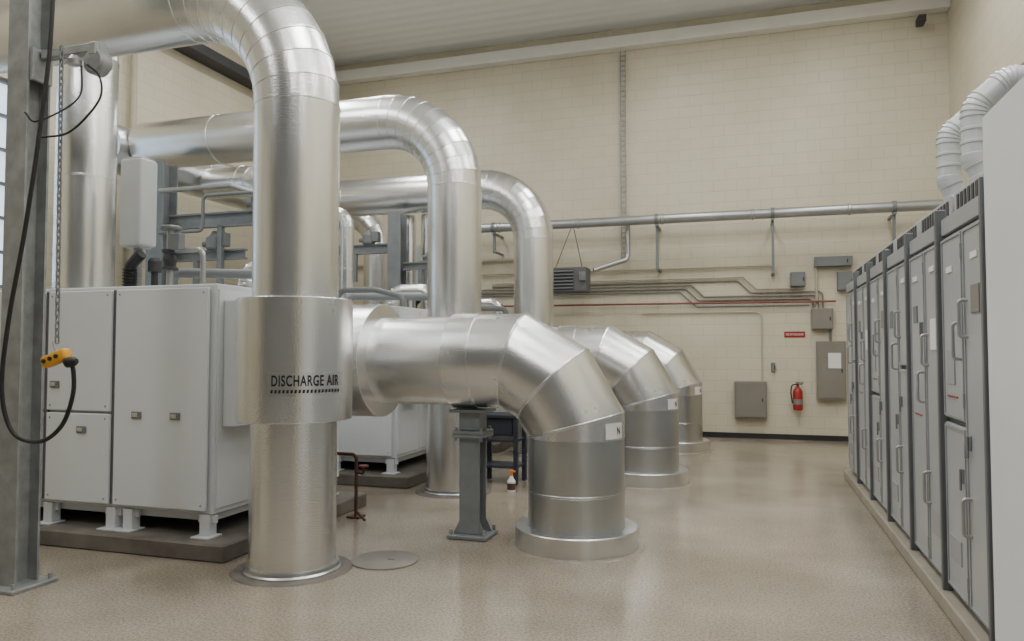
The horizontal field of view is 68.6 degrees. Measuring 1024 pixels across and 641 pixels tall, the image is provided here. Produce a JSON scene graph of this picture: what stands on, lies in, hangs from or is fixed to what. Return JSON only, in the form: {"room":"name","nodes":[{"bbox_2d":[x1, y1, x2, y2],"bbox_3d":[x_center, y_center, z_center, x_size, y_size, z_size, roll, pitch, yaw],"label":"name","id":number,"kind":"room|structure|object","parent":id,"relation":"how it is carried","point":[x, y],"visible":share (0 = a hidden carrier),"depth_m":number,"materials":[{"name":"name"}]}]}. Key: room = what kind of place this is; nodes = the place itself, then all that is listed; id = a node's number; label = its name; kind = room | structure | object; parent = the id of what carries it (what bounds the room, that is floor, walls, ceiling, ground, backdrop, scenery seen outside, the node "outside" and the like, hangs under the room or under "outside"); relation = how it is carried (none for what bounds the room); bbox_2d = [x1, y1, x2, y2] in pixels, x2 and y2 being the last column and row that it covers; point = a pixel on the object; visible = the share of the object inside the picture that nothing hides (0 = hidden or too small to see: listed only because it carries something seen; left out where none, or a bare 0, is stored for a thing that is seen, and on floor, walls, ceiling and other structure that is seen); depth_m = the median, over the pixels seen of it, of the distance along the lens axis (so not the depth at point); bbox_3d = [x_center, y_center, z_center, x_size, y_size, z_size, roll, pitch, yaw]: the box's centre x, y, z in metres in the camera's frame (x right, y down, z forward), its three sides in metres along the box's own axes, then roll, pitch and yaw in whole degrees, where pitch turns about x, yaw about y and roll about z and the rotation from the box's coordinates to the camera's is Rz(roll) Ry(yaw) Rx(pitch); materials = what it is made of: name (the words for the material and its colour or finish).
{"room":"mechanical room","nodes":[
{"label":"mechanical room","id":0,"kind":"room"},
{"bbox_2d":[0,43,253,289],"bbox_3d":[-6.891,-1.959,7.462,0.200,7.600,17.900,-1,-2,18],"label":"wall","id":1,"kind":"structure","parent":0,"point":[171,85],"depth_m":12.05,"materials":[{"name":"beige paint"}]},
{"bbox_2d":[0,78,6,287],"bbox_3d":[-6.567,-1.720,8.452,0.075,2.600,2.000,-1,-2,18],"label":"window","id":2,"kind":"structure","parent":1,"relation":"in","point":[3,83],"depth_m":9.29,"materials":[{"name":"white glass"}]},
{"bbox_2d":[126,54,137,260],"bbox_3d":[-5.567,-2.820,11.012,0.100,5.200,0.100,-1,-2,18],"label":"conduit","id":3,"kind":"object","parent":1,"relation":"attached to","point":[134,57],"visible":0.12,"depth_m":10.99,"materials":[{"name":"beige metal"}]},
{"bbox_2d":[172,44,252,90],"bbox_3d":[-5.016,-4.370,12.578,0.320,0.160,6.600,-1,-2,18],"label":"cable tray","id":4,"kind":"object","parent":1,"relation":"attached to","point":[200,53],"visible":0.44,"depth_m":12.59,"materials":[{"name":"grey metal"}]},
{"bbox_2d":[0,437,964,640],"bbox_3d":[-1.125,1.867,5.481,12.300,0.200,18.300,-1,-2,18],"label":"floor","id":5,"kind":"structure","parent":0,"point":[769,539],"depth_m":5.03,"materials":[{"name":"beige concrete"}]},
{"bbox_2d":[0,0,57,595],"bbox_3d":[-3.261,-0.953,5.041,0.335,5.400,0.335,-1,-2,18],"label":"steel column","id":6,"kind":"structure","parent":5,"relation":"on","point":[20,462],"depth_m":4.99,"materials":[{"name":"grey metal"}]},
{"bbox_2d":[30,41,112,343],"bbox_3d":[-2.921,-0.832,4.844,0.585,1.977,0.311,-1,-2,18],"label":"pendant hoist","id":7,"kind":"object","parent":6,"relation":"attached to","point":[95,54],"depth_m":4.84,"materials":[{"name":"metal"}]},
{"bbox_2d":[0,0,75,443],"bbox_3d":[-2.891,-1.057,4.635,0.485,3.623,0.047,0,-2,5],"label":"cable","id":8,"kind":"object","parent":7,"relation":"hanging from","point":[52,2],"visible":1,"depth_m":4.61,"materials":[{"name":"black rubber"}]},
{"bbox_2d":[41,342,78,367],"bbox_3d":[-2.763,0.209,4.580,0.262,0.162,0.080,-1,-2,18],"label":"hoist pendant control","id":9,"kind":"object","parent":8,"relation":"hanging from","point":[64,355],"visible":1,"depth_m":4.55,"materials":[{"name":"yellow plastic"}]},
{"bbox_2d":[24,65,82,121],"bbox_3d":[-2.879,-1.436,4.718,0.312,0.422,0.052,2,-3,-36],"label":"cable","id":10,"kind":"object","parent":7,"relation":"hanging from","point":[81,68],"visible":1,"depth_m":4.75,"materials":[{"name":"black rubber"}]},
{"bbox_2d":[41,64,102,138],"bbox_3d":[-2.768,-1.385,4.732,0.371,0.492,0.050,0,-2,-2],"label":"cable","id":11,"kind":"object","parent":7,"relation":"hanging from","point":[88,65],"visible":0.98,"depth_m":4.71,"materials":[{"name":"black rubber"}]},
{"bbox_2d":[66,54,81,66],"bbox_3d":[-2.814,-1.672,4.823,0.090,0.060,0.090,-1,-2,18],"label":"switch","id":12,"kind":"object","parent":7,"relation":"attached to","point":[73,60],"depth_m":4.80,"materials":[{"name":"grey metal"}]},
{"bbox_2d":[145,161,177,285],"bbox_3d":[-4.227,0.004,9.006,0.400,3.800,0.400,-1,-2,18],"label":"steel column","id":13,"kind":"structure","parent":5,"relation":"on","point":[167,176],"depth_m":8.95,"materials":[{"name":"grey metal"}]},
{"bbox_2d":[158,190,252,234],"bbox_3d":[-3.221,-1.195,8.419,1.800,0.490,0.040,-1,-2,18],"label":"pipe","id":14,"kind":"object","parent":13,"relation":"attached to","point":[205,196],"visible":0.56,"depth_m":8.49,"materials":[{"name":"grey metal"}]},
{"bbox_2d":[168,196,252,283],"bbox_3d":[-3.099,-0.951,8.664,2.120,1.080,0.200,-1,-2,18],"label":"frame","id":15,"kind":"object","parent":13,"relation":"attached to","point":[241,218],"visible":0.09,"depth_m":8.75,"materials":[{"name":"grey paint"}]},
{"bbox_2d":[158,183,252,194],"bbox_3d":[-3.034,-1.243,8.466,2.329,0.649,0.060,-1,-2,18],"label":"pipe","id":16,"kind":"object","parent":15,"relation":"attached to","point":[222,185],"visible":0.3,"depth_m":8.62,"materials":[{"name":"grey metal"}]},
{"bbox_2d":[176,231,247,283],"bbox_3d":[-3.605,-0.687,8.878,1.020,0.730,0.200,-1,-2,18],"label":"frame","id":17,"kind":"object","parent":13,"relation":"attached to","point":[210,244],"visible":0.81,"depth_m":8.81,"materials":[{"name":"grey paint"}]},
{"bbox_2d":[0,0,352,586],"bbox_3d":[-3.972,-0.470,6.172,5.910,4.525,0.840,-1,-2,18],"label":"pipe","id":18,"kind":"object","parent":5,"relation":"on","point":[293,379],"visible":0.94,"depth_m":5.16,"materials":[{"name":"metal"}]},
{"bbox_2d":[40,491,365,563],"bbox_3d":[-3.439,1.761,6.986,3.500,0.130,2.150,-1,-2,18],"label":"concrete pad","id":19,"kind":"object","parent":5,"relation":"on","point":[165,537],"visible":0.46,"depth_m":5.82,"materials":[{"name":"grey concrete"}]},
{"bbox_2d":[0,283,338,539],"bbox_3d":[-3.412,0.730,6.997,3.250,1.930,1.900,-1,-2,18],"label":"enclosure","id":20,"kind":"object","parent":19,"relation":"on","point":[150,429],"visible":0.7,"depth_m":5.89,"materials":[{"name":"paint"}]},
{"bbox_2d":[52,56,119,288],"bbox_3d":[-5.067,-1.828,7.843,2.245,3.230,0.650,-1,-2,18],"label":"riser pipe","id":21,"kind":"object","parent":20,"relation":"on","point":[90,151],"visible":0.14,"depth_m":7.37,"materials":[{"name":"metal"}]},
{"bbox_2d":[119,156,161,285],"bbox_3d":[-3.448,-0.883,6.971,0.385,1.272,0.292,-1,-2,18],"label":"receiver","id":22,"kind":"object","parent":20,"relation":"on","point":[138,194],"visible":0.8,"depth_m":6.93,"materials":[{"name":"grey paint"}]},
{"bbox_2d":[159,225,205,284],"bbox_3d":[-2.870,-0.548,6.550,0.464,0.570,0.180,-1,-2,18],"label":"valve","id":23,"kind":"object","parent":20,"relation":"on","point":[175,241],"visible":0.96,"depth_m":6.53,"materials":[{"name":"grey metal"}]},
{"bbox_2d":[173,268,251,284],"bbox_3d":[-2.512,-0.362,6.901,1.253,0.225,0.090,0,-2,-8],"label":"pipe","id":24,"kind":"object","parent":20,"relation":"on","point":[183,272],"visible":0.34,"depth_m":6.84,"materials":[{"name":"grey metal"}]},
{"bbox_2d":[237,261,251,287],"bbox_3d":[-2.337,-0.427,7.373,0.806,0.393,0.206,-1,-2,18],"label":"pipe","id":25,"kind":"object","parent":20,"relation":"on","point":[241,282],"visible":0.12,"depth_m":7.37,"materials":[{"name":"metal"}]},
{"bbox_2d":[128,95,491,498],"bbox_3d":[-2.479,-0.338,8.906,4.700,4.475,0.840,-1,-2,18],"label":"pipe","id":26,"kind":"object","parent":5,"relation":"on","point":[415,126],"visible":0.78,"depth_m":8.20,"materials":[{"name":"metal"}]},
{"bbox_2d":[337,452,368,520],"bbox_3d":[-1.468,1.526,6.952,0.549,0.596,0.208,-2,-3,39],"label":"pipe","id":27,"kind":"object","parent":5,"relation":"on","point":[356,515],"visible":0.99,"depth_m":6.95,"materials":[{"name":"black metal"}]},
{"bbox_2d":[337,453,425,488],"bbox_3d":[-2.508,1.876,9.920,3.500,0.130,2.150,-1,-2,18],"label":"concrete pad","id":28,"kind":"object","parent":5,"relation":"on","point":[412,470],"visible":0.18,"depth_m":8.63,"materials":[{"name":"grey concrete"}]},
{"bbox_2d":[339,306,426,474],"bbox_3d":[-2.481,0.846,9.931,3.250,1.930,1.900,-1,-2,18],"label":"enclosure","id":29,"kind":"object","parent":28,"relation":"on","point":[393,438],"visible":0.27,"depth_m":8.74,"materials":[{"name":"paint"}]},
{"bbox_2d":[200,165,252,198],"bbox_3d":[-3.699,-1.157,10.617,1.380,2.105,0.540,-1,-2,18],"label":"riser pipe","id":30,"kind":"object","parent":29,"relation":"on","point":[242,175],"visible":0.23,"depth_m":10.56,"materials":[{"name":"metal"}]},
{"bbox_2d":[339,207,353,298],"bbox_3d":[-2.602,-0.833,10.203,0.995,1.425,0.190,-1,-2,18],"label":"thin riser","id":31,"kind":"object","parent":29,"relation":"on","point":[346,221],"visible":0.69,"depth_m":10.01,"materials":[{"name":"metal"}]},
{"bbox_2d":[339,287,405,306],"bbox_3d":[-1.765,-0.286,9.338,0.971,0.265,0.072,-1,-2,18],"label":"pipe","id":32,"kind":"object","parent":29,"relation":"on","point":[342,291],"visible":0.82,"depth_m":9.29,"materials":[{"name":"metal"}]},
{"bbox_2d":[346,293,426,300],"bbox_3d":[-1.559,-0.244,9.901,1.253,0.225,0.090,0,-2,-8],"label":"pipe","id":33,"kind":"object","parent":29,"relation":"on","point":[354,296],"visible":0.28,"depth_m":9.85,"materials":[{"name":"silver metal"}]},
{"bbox_2d":[385,284,426,309],"bbox_3d":[-1.384,-0.309,10.373,0.806,0.393,0.206,-1,-2,18],"label":"pipe","id":34,"kind":"object","parent":29,"relation":"on","point":[403,288],"visible":0.34,"depth_m":10.30,"materials":[{"name":"metal"}]},
{"bbox_2d":[351,550,417,570],"bbox_3d":[-0.935,1.758,5.519,0.490,0.020,0.490,-1,-2,18],"label":"lid","id":35,"kind":"object","parent":5,"relation":"on","point":[386,559],"visible":1,"depth_m":5.48,"materials":[{"name":"beige paint"}]},
{"bbox_2d":[387,211,406,305],"bbox_3d":[-1.799,0.159,11.694,0.380,3.700,0.380,-1,-2,18],"label":"steel column","id":36,"kind":"structure","parent":5,"relation":"on","point":[397,222],"depth_m":11.65,"materials":[{"name":"grey metal"}]},
{"bbox_2d":[339,230,387,281],"bbox_3d":[-2.358,-1.019,11.897,0.940,0.810,0.200,-1,-2,18],"label":"frame","id":37,"kind":"object","parent":36,"relation":"attached to","point":[369,238],"visible":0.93,"depth_m":11.85,"materials":[{"name":"grey paint"}]},
{"bbox_2d":[403,252,426,283],"bbox_3d":[-1.295,-0.762,11.549,0.830,0.730,0.200,-1,-2,18],"label":"frame","id":38,"kind":"object","parent":36,"relation":"attached to","point":[408,266],"visible":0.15,"depth_m":11.58,"materials":[{"name":"grey paint"}]},
{"bbox_2d":[339,170,553,457],"bbox_3d":[-1.523,-0.151,11.881,4.720,4.335,0.840,-1,-2,18],"label":"pipe","id":39,"kind":"object","parent":5,"relation":"on","point":[528,217],"visible":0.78,"depth_m":11.20,"materials":[{"name":"metal"}]},
{"bbox_2d":[117,124,251,209],"bbox_3d":[-4.395,-2.110,11.768,0.640,0.640,5.000,-1,-2,18],"label":"pipe","id":40,"kind":"object","parent":39,"relation":"attached to","point":[188,176],"visible":0.16,"depth_m":10.54,"materials":[{"name":"metal"}]},
{"bbox_2d":[447,407,497,541],"bbox_3d":[-0.326,1.265,6.269,0.340,1.054,0.320,-1,-2,18],"label":"support","id":41,"kind":"object","parent":5,"relation":"on","point":[473,525],"visible":0.98,"depth_m":6.19,"materials":[{"name":"grey paint"}]},
{"bbox_2d":[352,304,644,563],"bbox_3d":[-0.431,0.824,6.320,3.060,1.950,1.080,-1,-2,18],"label":"duct","id":42,"kind":"object","parent":5,"relation":"on","point":[572,420],"visible":0.9,"depth_m":5.81,"materials":[{"name":"metal"}]},
{"bbox_2d":[486,435,512,452],"bbox_3d":[-1.580,1.991,12.844,3.500,0.130,2.150,-1,-2,18],"label":"concrete pad","id":43,"kind":"object","parent":5,"relation":"on","point":[496,446],"visible":0.18,"depth_m":11.52,"materials":[{"name":"grey concrete"}]},
{"bbox_2d":[486,407,506,411],"bbox_3d":[-1.552,0.960,12.855,3.250,1.930,1.900,-1,-2,18],"label":"enclosure","id":44,"kind":"object","parent":43,"relation":"on","point":[497,409],"visible":0.02,"depth_m":12.15,"materials":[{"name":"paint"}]},
{"bbox_2d":[339,216,387,304],"bbox_3d":[-2.807,-1.046,13.426,1.380,2.105,0.540,-1,-2,18],"label":"riser pipe","id":45,"kind":"object","parent":44,"relation":"on","point":[375,265],"visible":0.41,"depth_m":13.13,"materials":[{"name":"metal"}]},
{"bbox_2d":[406,215,415,307],"bbox_3d":[-1.681,-0.879,12.275,0.220,1.680,0.220,-1,-2,18],"label":"thin riser","id":46,"kind":"object","parent":44,"relation":"on","point":[411,219],"visible":0.53,"depth_m":12.20,"materials":[{"name":"metal"}]},
{"bbox_2d":[416,245,420,308],"bbox_3d":[-1.608,-0.653,12.835,0.385,1.272,0.292,-1,-2,18],"label":"receiver","id":47,"kind":"object","parent":44,"relation":"on","point":[418,247],"visible":0.07,"depth_m":12.78,"materials":[{"name":"grey paint"}]},
{"bbox_2d":[421,214,426,308],"bbox_3d":[-1.375,-0.883,12.178,0.220,1.680,0.220,-1,-2,18],"label":"thin riser","id":48,"kind":"object","parent":44,"relation":"on","point":[423,216],"visible":0.32,"depth_m":12.10,"materials":[{"name":"metal"}]},
{"bbox_2d":[481,298,503,313],"bbox_3d":[-0.507,-0.201,13.136,0.806,0.393,0.206,-1,-2,18],"label":"pipe","id":49,"kind":"object","parent":44,"relation":"on","point":[484,301],"visible":0.27,"depth_m":13.01,"materials":[{"name":"metal"}]},
{"bbox_2d":[481,306,507,313],"bbox_3d":[-0.682,-0.135,12.664,1.253,0.225,0.090,0,-2,-8],"label":"pipe","id":50,"kind":"object","parent":44,"relation":"on","point":[504,310],"visible":0.45,"depth_m":12.68,"materials":[{"name":"grey metal"}]},
{"bbox_2d":[486,412,526,485],"bbox_3d":[-0.114,1.499,8.849,0.500,0.800,0.400,-1,-2,18],"label":"stand","id":51,"kind":"object","parent":5,"relation":"on","point":[502,423],"visible":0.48,"depth_m":8.71,"materials":[{"name":"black metal"}]},
{"bbox_2d":[486,436,524,442],"bbox_3d":[-0.114,1.399,8.853,0.460,0.030,0.360,-1,-2,18],"label":"shelf","id":52,"kind":"object","parent":51,"relation":"attached to","point":[511,439],"depth_m":8.72,"materials":[{"name":"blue metal"}]},
{"bbox_2d":[486,461,524,468],"bbox_3d":[-0.114,1.698,8.841,0.460,0.030,0.360,-1,-2,18],"label":"shelf","id":53,"kind":"object","parent":51,"relation":"attached to","point":[489,464],"depth_m":8.75,"materials":[{"name":"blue metal"}]},
{"bbox_2d":[507,470,515,492],"bbox_3d":[-0.006,1.755,8.185,0.093,0.235,0.093,-1,-2,18],"label":"spray bottle","id":54,"kind":"object","parent":5,"relation":"on","point":[511,483],"visible":1,"depth_m":8.15,"materials":[{"name":"white plastic"}]},
{"bbox_2d":[552,325,692,489],"bbox_3d":[0.566,0.937,9.212,3.210,1.950,1.080,-1,-2,18],"label":"duct","id":55,"kind":"object","parent":5,"relation":"on","point":[637,377],"visible":0.56,"depth_m":8.57,"materials":[{"name":"metal"}]},
{"bbox_2d":[554,326,712,453],"bbox_3d":[1.522,1.050,12.075,3.300,1.950,1.080,-1,-2,18],"label":"duct","id":56,"kind":"object","parent":5,"relation":"on","point":[673,358],"visible":0.27,"depth_m":11.41,"materials":[{"name":"metal"}]},
{"bbox_2d":[844,469,988,640],"bbox_3d":[3.542,1.720,5.580,1.200,0.100,7.100,-1,-2,18],"label":"curb","id":57,"kind":"object","parent":5,"relation":"on","point":[960,615],"visible":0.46,"depth_m":4.93,"materials":[{"name":"concrete"}]},
{"bbox_2d":[846,263,863,483],"bbox_3d":[4.384,0.583,8.478,1.080,2.400,0.945,-1,-2,18],"label":"tall cabinet","id":58,"kind":"object","parent":57,"relation":"on","point":[851,299],"visible":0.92,"depth_m":8.57,"materials":[{"name":"metal"}]},
{"bbox_2d":[856,253,877,499],"bbox_3d":[4.097,0.548,7.573,1.080,2.400,0.945,-1,-2,18],"label":"tall cabinet","id":59,"kind":"object","parent":57,"relation":"on","point":[865,392],"visible":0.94,"depth_m":7.66,"materials":[{"name":"metal"}]},
{"bbox_2d":[870,239,895,521],"bbox_3d":[3.809,0.512,6.668,1.080,2.400,0.945,-1,-2,18],"label":"tall cabinet","id":60,"kind":"object","parent":57,"relation":"on","point":[878,324],"visible":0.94,"depth_m":6.75,"materials":[{"name":"metal"}]},
{"bbox_2d":[886,221,920,550],"bbox_3d":[3.522,0.477,5.764,1.080,2.400,0.945,-1,-2,18],"label":"tall cabinet","id":61,"kind":"object","parent":57,"relation":"on","point":[898,285],"visible":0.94,"depth_m":5.84,"materials":[{"name":"metal"}]},
{"bbox_2d":[909,195,954,590],"bbox_3d":[3.235,0.441,4.859,1.080,2.400,0.945,-1,-2,18],"label":"tall cabinet","id":62,"kind":"object","parent":57,"relation":"on","point":[929,420],"visible":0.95,"depth_m":4.94,"materials":[{"name":"metal"}]},
{"bbox_2d":[935,101,998,201],"bbox_3d":[3.696,-1.158,5.224,1.323,0.879,0.240,-1,-2,18],"label":"duct","id":63,"kind":"object","parent":62,"relation":"on","point":[949,180],"visible":0.52,"depth_m":5.34,"materials":[{"name":"grey paint"}]},
{"bbox_2d":[959,62,1023,181],"bbox_3d":[3.500,-1.183,4.605,1.323,0.879,0.240,-1,-2,18],"label":"duct","id":64,"kind":"object","parent":62,"relation":"on","point":[980,101],"visible":0.59,"depth_m":4.71,"materials":[{"name":"grey paint"}]},
{"bbox_2d":[940,172,994,640],"bbox_3d":[2.948,0.406,3.954,1.080,2.400,0.945,-1,-2,18],"label":"tall cabinet","id":65,"kind":"object","parent":57,"relation":"on","point":[963,250],"visible":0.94,"depth_m":4.04,"materials":[{"name":"metal"}]},
{"bbox_2d":[982,77,1023,640],"bbox_3d":[1.867,0.427,1.438,1.270,2.360,1.900,-1,-2,18],"label":"tall cabinet","id":66,"kind":"object","parent":5,"relation":"on","point":[1003,125],"visible":1,"depth_m":2.33,"materials":[{"name":"metal"}]},
{"bbox_2d":[299,0,841,65],"bbox_3d":[-1.125,-5.927,5.787,12.300,0.200,18.300,-1,-2,18],"label":"ceiling","id":67,"kind":"structure","parent":0,"point":[354,31],"depth_m":13.70,"materials":[{"name":"white paint"}]},
{"bbox_2d":[335,0,949,435],"bbox_3d":[1.612,-1.692,14.254,12.300,7.600,0.200,-1,-2,18],"label":"wall","id":68,"kind":"structure","parent":0,"point":[854,113],"depth_m":13.48,"materials":[{"name":"beige paint"}]},
{"bbox_2d":[358,258,513,266],"bbox_3d":[-1.296,-1.163,14.988,4.300,0.060,0.060,-1,-2,18],"label":"conduit","id":69,"kind":"object","parent":68,"relation":"attached to","point":[507,259],"visible":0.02,"depth_m":14.66,"materials":[{"name":"grey metal"}]},
{"bbox_2d":[620,51,626,258],"bbox_3d":[2.075,-3.074,13.972,0.107,3.940,0.030,-1,-2,18],"label":"cable tray","id":70,"kind":"object","parent":68,"relation":"attached to","point":[621,105],"visible":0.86,"depth_m":13.97,"materials":[{"name":"metal"}]},
{"bbox_2d":[482,264,776,275],"bbox_3d":[2.021,-0.881,13.903,5.472,0.152,0.044,-1,-2,18],"label":"conduit","id":71,"kind":"object","parent":68,"relation":"attached to","point":[755,265],"visible":0.7,"depth_m":13.60,"materials":[{"name":"grey metal"}]},
{"bbox_2d":[336,0,950,84],"bbox_3d":[1.545,-5.177,14.181,11.900,0.220,0.240,-1,-2,18],"label":"ceiling beam","id":72,"kind":"structure","parent":68,"relation":"attached to","point":[892,9],"depth_m":13.73,"materials":[{"name":"paint"}]},
{"bbox_2d":[481,291,808,307],"bbox_3d":[2.180,-0.366,13.874,6.180,0.306,0.026,-1,-2,18],"label":"conduit","id":73,"kind":"object","parent":68,"relation":"attached to","point":[672,291],"visible":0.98,"depth_m":13.63,"materials":[{"name":"grey metal"}]},
{"bbox_2d":[492,276,798,289],"bbox_3d":[2.286,-0.637,13.830,5.616,0.252,0.032,-1,-2,18],"label":"conduit","id":74,"kind":"object","parent":68,"relation":"attached to","point":[748,281],"visible":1,"depth_m":13.53,"materials":[{"name":"metal"}]},
{"bbox_2d":[481,288,813,307],"bbox_3d":[2.215,-0.373,13.863,6.255,0.415,0.030,-1,-2,18],"label":"conduit","id":75,"kind":"object","parent":68,"relation":"attached to","point":[687,290],"visible":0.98,"depth_m":13.55,"materials":[{"name":"grey metal"}]},
{"bbox_2d":[481,284,818,307],"bbox_3d":[2.252,-0.406,13.842,6.338,0.478,0.036,-1,-2,18],"label":"conduit","id":76,"kind":"object","parent":68,"relation":"attached to","point":[692,286],"visible":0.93,"depth_m":13.51,"materials":[{"name":"grey metal"}]},
{"bbox_2d":[492,280,823,307],"bbox_3d":[2.482,-0.436,13.781,6.014,0.534,0.028,-1,-2,18],"label":"conduit","id":77,"kind":"object","parent":68,"relation":"attached to","point":[739,282],"visible":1,"depth_m":13.47,"materials":[{"name":"metal"}]},
{"bbox_2d":[503,300,835,306],"bbox_3d":[2.219,-0.299,13.796,6.900,0.056,0.036,-1,-2,18],"label":"conduit","id":78,"kind":"object","parent":68,"relation":"attached to","point":[808,301],"visible":0.66,"depth_m":13.46,"materials":[{"name":"metal"}]},
{"bbox_2d":[641,311,762,380],"bbox_3d":[3.385,0.464,13.459,2.110,1.230,0.020,-1,-2,18],"label":"conduit","id":79,"kind":"object","parent":68,"relation":"attached to","point":[742,311],"visible":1,"depth_m":13.26,"materials":[{"name":"grey metal"}]},
{"bbox_2d":[481,199,943,275],"bbox_3d":[2.721,-1.319,13.435,9.100,1.130,0.640,-1,-2,18],"label":"pipe","id":80,"kind":"object","parent":68,"relation":"attached to","point":[894,207],"visible":0.95,"depth_m":12.78,"materials":[{"name":"grey metal"}]},
{"bbox_2d":[553,228,590,293],"bbox_3d":[0.958,-1.101,13.525,0.840,1.203,0.460,-1,-2,18],"label":"heater","id":81,"kind":"object","parent":80,"relation":"hanging from","point":[567,280],"visible":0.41,"depth_m":13.30,"materials":[{"name":"grey paint"}]},
{"bbox_2d":[593,215,629,272],"bbox_3d":[1.810,-1.387,13.567,0.721,1.062,0.126,1,-2,-14],"label":"pipe","id":82,"kind":"object","parent":81,"relation":"attached to","point":[627,228],"visible":0.99,"depth_m":13.60,"materials":[{"name":"grey metal"}]},
{"bbox_2d":[734,381,766,418],"bbox_3d":[4.178,1.386,13.126,0.540,0.640,0.165,-1,-2,18],"label":"electrical box","id":83,"kind":"object","parent":68,"relation":"attached to","point":[750,396],"visible":1,"depth_m":13.06,"materials":[{"name":"beige paint"}]},
{"bbox_2d":[771,363,774,371],"bbox_3d":[4.555,0.814,13.082,0.070,0.160,0.065,-1,-2,18],"label":"switch box","id":84,"kind":"object","parent":68,"relation":"attached to","point":[772,364],"visible":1,"depth_m":13.07,"materials":[{"name":"grey paint"}]},
{"bbox_2d":[703,432,847,441],"bbox_3d":[1.579,2.056,14.001,11.900,0.090,0.030,-1,-2,18],"label":"baseboard","id":85,"kind":"structure","parent":68,"relation":"attached to","point":[705,434],"depth_m":13.03,"materials":[{"name":"black rubber"}]},
{"bbox_2d":[784,331,804,336],"bbox_3d":[4.906,0.241,13.020,0.340,0.100,0.014,-1,-2,18],"label":"wall sign","id":86,"kind":"object","parent":68,"relation":"attached to","point":[798,333],"visible":1,"depth_m":13.01,"materials":[{"name":"red plastic"}]},
{"bbox_2d":[790,382,802,409],"bbox_3d":[4.909,1.299,12.866,0.219,0.474,0.178,2,-3,-43],"label":"fire extinguisher","id":87,"kind":"object","parent":68,"relation":"attached to","point":[797,400],"visible":1,"depth_m":12.79,"materials":[{"name":"red metal"}]},
{"bbox_2d":[790,272,805,286],"bbox_3d":[4.941,-0.712,12.967,0.240,0.250,0.165,-1,-2,18],"label":"junction box","id":88,"kind":"object","parent":68,"relation":"attached to","point":[797,279],"visible":1,"depth_m":12.90,"materials":[{"name":"grey paint"}]},
{"bbox_2d":[815,267,817,307],"bbox_3d":[5.233,-0.544,12.891,0.036,0.800,0.036,-1,-2,18],"label":"conduit","id":89,"kind":"object","parent":68,"relation":"attached to","point":[816,282],"visible":1,"depth_m":12.88,"materials":[{"name":"beige metal"}]},
{"bbox_2d":[811,308,832,329],"bbox_3d":[5.303,-0.026,12.825,0.340,0.360,0.165,-1,-2,18],"label":"junction box","id":90,"kind":"object","parent":68,"relation":"attached to","point":[821,318],"visible":1,"depth_m":12.76,"materials":[{"name":"beige paint"}]},
{"bbox_2d":[829,329,831,340],"bbox_3d":[5.434,0.213,12.798,0.040,0.320,0.040,-1,-2,18],"label":"conduit","id":91,"kind":"object","parent":68,"relation":"attached to","point":[830,330],"visible":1,"depth_m":12.78,"materials":[{"name":"grey metal"}]},
{"bbox_2d":[816,341,846,399],"bbox_3d":[5.428,0.851,12.756,0.460,1.000,0.155,-1,-2,18],"label":"breaker panel","id":92,"kind":"object","parent":68,"relation":"attached to","point":[830,355],"visible":1,"depth_m":12.70,"materials":[{"name":"beige paint"}]},
{"bbox_2d":[814,256,852,266],"bbox_3d":[5.484,-1.008,12.806,0.600,0.170,0.165,-1,-2,18],"label":"junction box","id":93,"kind":"object","parent":68,"relation":"attached to","point":[825,261],"visible":1,"depth_m":12.75,"materials":[{"name":"grey paint"}]},
{"bbox_2d":[837,271,852,290],"bbox_3d":[5.665,-0.670,12.735,0.260,0.320,0.165,-1,-2,18],"label":"junction box","id":94,"kind":"object","parent":68,"relation":"attached to","point":[843,277],"visible":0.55,"depth_m":12.68,"materials":[{"name":"grey paint"}]},
{"bbox_2d":[915,14,925,26],"bbox_3d":[6.767,-4.945,12.441,0.120,0.120,0.380,-1,-2,18],"label":"camera","id":95,"kind":"object","parent":68,"relation":"attached to","point":[920,21],"visible":1,"depth_m":12.28,"materials":[{"name":"grey paint"}]},
{"bbox_2d":[947,0,1023,184],"bbox_3d":[4.642,-2.102,3.806,0.200,7.600,17.900,-1,-2,18],"label":"wall","id":96,"kind":"structure","parent":0,"point":[985,37],"depth_m":10.80,"materials":[{"name":"beige paint"}]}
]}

